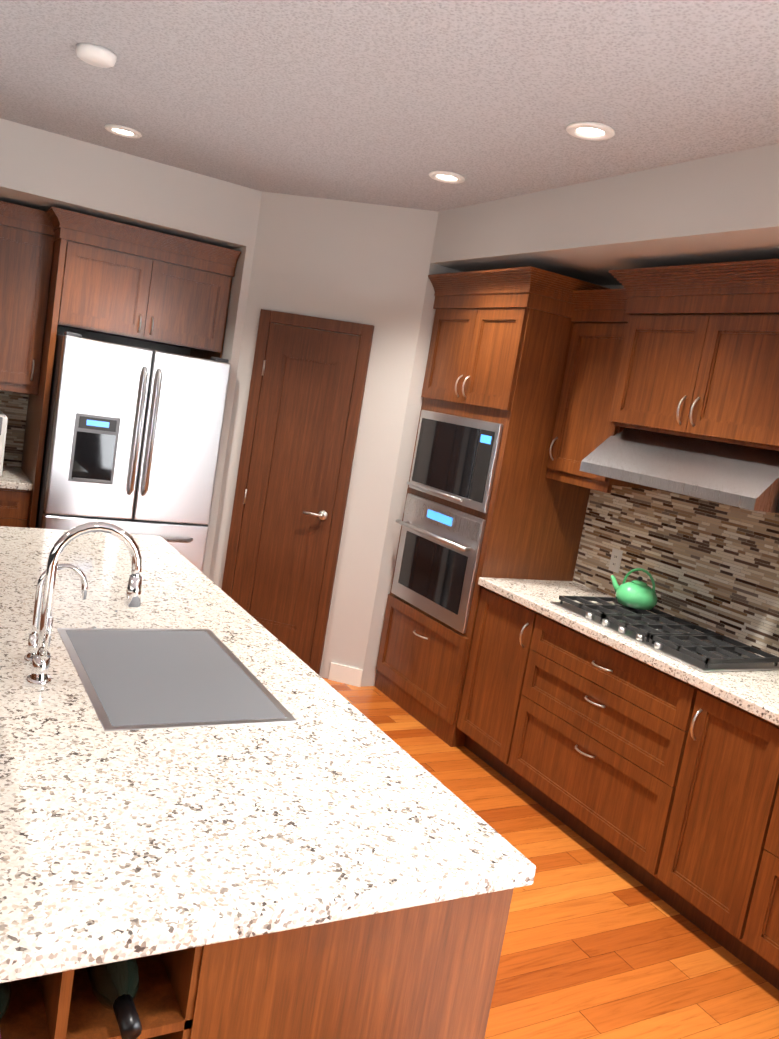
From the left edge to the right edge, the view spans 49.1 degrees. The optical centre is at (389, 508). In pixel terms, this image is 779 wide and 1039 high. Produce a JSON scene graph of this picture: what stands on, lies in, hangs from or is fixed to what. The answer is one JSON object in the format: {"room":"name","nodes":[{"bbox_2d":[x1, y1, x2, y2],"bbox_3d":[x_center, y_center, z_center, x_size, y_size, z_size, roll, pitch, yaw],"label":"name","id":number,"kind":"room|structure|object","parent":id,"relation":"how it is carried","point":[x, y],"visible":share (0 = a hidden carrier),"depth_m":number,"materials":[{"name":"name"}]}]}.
{"room":"kitchen","nodes":[
{"label":"kitchen","id":0,"kind":"room"},
{"bbox_2d":[21,326,190,462],"bbox_3d":[-2.109,-0.726,5.529,1.649,2.790,0.120,5,9,-30],"label":"wall","id":1,"kind":"structure","parent":0,"point":[130,342],"depth_m":5.59,"materials":[{"name":"grey paint"}]},
{"bbox_2d":[0,213,59,392],"bbox_3d":[-2.337,-1.213,4.958,0.597,0.916,0.446,5,9,-30],"label":"upper cabinet","id":2,"kind":"object","parent":1,"relation":"attached to","point":[27,248],"depth_m":4.86,"materials":[{"name":"brown wood"}]},
{"bbox_2d":[48,225,235,356],"bbox_3d":[-1.558,-1.306,5.238,0.949,0.518,0.676,5,9,-30],"label":"upper cabinet","id":3,"kind":"object","parent":1,"relation":"attached to","point":[69,269],"depth_m":4.92,"materials":[{"name":"brown wood"}]},
{"bbox_2d":[0,118,253,248],"bbox_3d":[-1.704,-1.843,4.952,1.599,0.326,0.830,5,9,-30],"label":"soffit","id":4,"kind":"structure","parent":0,"point":[42,170],"depth_m":4.64,"materials":[{"name":"grey paint"}]},
{"bbox_2d":[202,189,261,577],"bbox_3d":[-1.192,-0.574,5.522,0.050,2.790,0.830,5,9,-30],"label":"wall","id":5,"kind":"structure","parent":0,"point":[236,314],"depth_m":5.13,"materials":[{"name":"grey paint"}]},
{"bbox_2d":[209,192,438,677],"bbox_3d":[-0.449,-0.398,5.111,1.066,2.790,0.100,11,8,13],"label":"wall","id":6,"kind":"structure","parent":0,"point":[358,262],"depth_m":4.97,"materials":[{"name":"grey paint"}]},
{"bbox_2d":[221,309,373,674],"bbox_3d":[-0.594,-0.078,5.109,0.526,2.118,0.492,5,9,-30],"label":"pantry door","id":7,"kind":"structure","parent":6,"relation":"in","point":[304,405],"depth_m":5.09,"materials":[{"name":"brown wood"}]},
{"bbox_2d":[328,662,362,686],"bbox_3d":[-0.679,0.921,5.228,1.066,0.105,0.014,11,8,13],"label":"baseboard","id":8,"kind":"structure","parent":6,"relation":"attached to","point":[349,675],"depth_m":5.13,"materials":[{"name":"white"}]},
{"bbox_2d":[0,0,778,211],"bbox_3d":[-1.131,-1.372,0.188,9.600,0.160,9.080,5,9,-30],"label":"ceiling","id":9,"kind":"structure","parent":0,"point":[394,103],"depth_m":2.97,"materials":[{"name":"white paint"}]},
{"bbox_2d":[76,43,116,67],"bbox_3d":[-1.067,-1.642,3.100,0.140,0.038,0.140,5,9,-30],"label":"smoke detector","id":10,"kind":"object","parent":9,"relation":"attached to","point":[95,55],"visible":1,"depth_m":3.06,"materials":[{"name":"white plastic"}]},
{"bbox_2d":[104,124,141,137],"bbox_3d":[-1.294,-1.829,4.139,0.176,0.012,0.176,5,9,-30],"label":"recessed light","id":11,"kind":"object","parent":9,"relation":"in","point":[122,131],"visible":0.98,"depth_m":4.13,"materials":[{"name":"white"}]},
{"bbox_2d":[428,170,464,183],"bbox_3d":[0.269,-1.553,4.001,0.176,0.012,0.176,5,9,-30],"label":"recessed light","id":12,"kind":"object","parent":9,"relation":"in","point":[447,177],"visible":1,"depth_m":3.99,"materials":[{"name":"white"}]},
{"bbox_2d":[566,121,614,140],"bbox_3d":[0.723,-1.356,3.068,0.176,0.012,0.176,5,9,-30],"label":"recessed light","id":13,"kind":"object","parent":9,"relation":"in","point":[588,130],"visible":1,"depth_m":3.06,"materials":[{"name":"white"}]},
{"bbox_2d":[361,263,462,685],"bbox_3d":[0.332,-0.278,5.177,0.720,2.790,0.120,5,9,-30],"label":"wall","id":14,"kind":"structure","parent":0,"point":[400,486],"depth_m":4.99,"materials":[{"name":"grey paint"}]},
{"bbox_2d":[321,677,778,1038],"bbox_3d":[-2.470,1.139,2.113,9.600,0.100,12.700,5,9,-30],"label":"floor","id":15,"kind":"structure","parent":0,"point":[597,944],"depth_m":2.94,"materials":[{"name":"brown wood"}]},
{"bbox_2d":[0,485,35,527],"bbox_3d":[-2.533,0.242,5.074,0.597,0.876,0.616,5,9,-30],"label":"base cabinet","id":16,"kind":"object","parent":15,"relation":"on","point":[15,504],"depth_m":4.88,"materials":[{"name":"brown wood"}]},
{"bbox_2d":[0,465,31,492],"bbox_3d":[-2.456,-0.203,5.006,0.600,0.038,0.636,5,9,-30],"label":"countertop","id":17,"kind":"structure","parent":16,"relation":"on","point":[13,477],"depth_m":4.95,"materials":[{"name":"white stone"}]},
{"bbox_2d":[0,411,7,475],"bbox_3d":[-2.404,-0.391,4.978,0.270,0.350,0.470,5,9,-30],"label":"coffee machine","id":18,"kind":"object","parent":17,"relation":"on","point":[3,423],"visible":1,"depth_m":4.91,"materials":[{"name":"white plastic"}]},
{"bbox_2d":[35,332,230,571],"bbox_3d":[-1.668,-0.109,5.257,0.935,1.795,0.926,5,9,-30],"label":"fridge","id":19,"kind":"object","parent":15,"relation":"on","point":[132,440],"visible":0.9,"depth_m":4.84,"materials":[{"name":"grey metal"}]},
{"bbox_2d":[0,522,535,1038],"bbox_3d":[-1.045,0.745,2.501,1.434,1.030,2.850,5,9,-30],"label":"kitchen island","id":20,"kind":"object","parent":15,"relation":"on","point":[224,814],"visible":1,"depth_m":1.42,"materials":[{"name":"white stone"}]},
{"bbox_2d":[375,287,594,743],"bbox_3d":[0.559,0.042,4.800,0.650,2.336,0.854,5,9,-30],"label":"tall cabinet","id":21,"kind":"object","parent":15,"relation":"on","point":[481,503],"depth_m":4.48,"materials":[{"name":"brown wood"}]},
{"bbox_2d":[447,583,534,775],"bbox_3d":[0.739,0.875,4.369,0.642,0.875,0.518,5,9,-30],"label":"base cabinet","id":22,"kind":"object","parent":15,"relation":"on","point":[499,633],"depth_m":4.21,"materials":[{"name":"brown wood"}]},
{"bbox_2d":[503,615,710,902],"bbox_3d":[1.101,1.015,3.749,0.616,0.875,1.071,5,9,-30],"label":"base cabinet","id":23,"kind":"object","parent":15,"relation":"on","point":[606,742],"depth_m":3.50,"materials":[{"name":"brown wood"}]},
{"bbox_2d":[479,579,778,726],"bbox_3d":[1.359,0.645,3.338,0.638,0.039,2.650,5,9,-30],"label":"countertop","id":24,"kind":"structure","parent":23,"relation":"on","point":[746,680],"depth_m":3.47,"materials":[{"name":"white stone"}]},
{"bbox_2d":[550,595,778,672],"bbox_3d":[1.164,0.523,3.676,0.482,0.048,0.890,5,9,-30],"label":"cooktop","id":25,"kind":"object","parent":24,"relation":"in","point":[659,633],"depth_m":3.53,"materials":[{"name":"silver metal"}]},
{"bbox_2d":[610,568,657,609],"bbox_3d":[1.145,0.363,3.976,0.189,0.182,0.232,5,9,-30],"label":"kettle","id":26,"kind":"object","parent":25,"relation":"on","point":[639,594],"visible":1,"depth_m":3.90,"materials":[{"name":"green ceramic"}]},
{"bbox_2d":[667,695,778,958],"bbox_3d":[1.420,1.143,3.179,0.616,0.875,0.390,5,9,-30],"label":"base cabinet","id":27,"kind":"object","parent":15,"relation":"on","point":[735,785],"depth_m":3.00,"materials":[{"name":"brown wood"}]},
{"bbox_2d":[739,795,778,989],"bbox_3d":[1.701,1.255,2.677,0.616,0.875,0.912,5,9,-30],"label":"base cabinet","id":28,"kind":"object","parent":15,"relation":"on","point":[759,951],"depth_m":2.84,"materials":[{"name":"brown wood"}]},
{"bbox_2d":[430,143,778,285],"bbox_3d":[1.400,-1.159,3.469,0.720,0.283,3.493,5,9,-30],"label":"soffit","id":29,"kind":"structure","parent":0,"point":[719,208],"depth_m":3.55,"materials":[{"name":"grey paint"}]},
{"bbox_2d":[603,285,624,288],"bbox_3d":[1.531,0.089,3.891,0.120,2.790,3.613,5,9,-30],"label":"wall","id":30,"kind":"structure","parent":0,"point":[615,286],"depth_m":4.53,"materials":[{"name":"grey paint"}]},
{"bbox_2d":[543,307,658,494],"bbox_3d":[1.121,-0.539,4.223,0.346,0.810,0.451,5,9,-30],"label":"upper cabinet","id":31,"kind":"object","parent":30,"relation":"attached to","point":[571,433],"depth_m":4.25,"materials":[{"name":"brown wood"}]},
{"bbox_2d":[571,283,778,518],"bbox_3d":[1.377,-0.461,3.619,0.496,0.808,0.997,5,9,-30],"label":"upper cabinet","id":32,"kind":"object","parent":30,"relation":"attached to","point":[681,393],"depth_m":3.53,"materials":[{"name":"brown wood"}]},
{"bbox_2d":[579,427,778,520],"bbox_3d":[1.338,-0.173,3.641,0.496,0.232,0.952,5,9,-30],"label":"hood","id":33,"kind":"object","parent":32,"relation":"attached to","point":[743,474],"depth_m":3.48,"materials":[{"name":"silver metal"}]},
{"bbox_2d":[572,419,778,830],"bbox_3d":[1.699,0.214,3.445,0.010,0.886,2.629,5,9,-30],"label":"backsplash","id":34,"kind":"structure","parent":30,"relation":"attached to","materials":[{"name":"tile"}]},
{"bbox_2d":[608,548,622,572],"bbox_3d":[1.155,0.267,4.355,0.008,0.116,0.070,5,9,-30],"label":"electrical outlet","id":35,"kind":"object","parent":34,"relation":"attached to","point":[615,560],"visible":1,"depth_m":4.35,"materials":[{"name":"white plastic"}]},
{"bbox_2d":[775,519,778,526],"bbox_3d":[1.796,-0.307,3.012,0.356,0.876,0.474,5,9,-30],"label":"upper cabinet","id":36,"kind":"object","parent":30,"relation":"attached to","point":[776,520],"depth_m":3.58,"materials":[{"name":"brown wood"}]}
]}

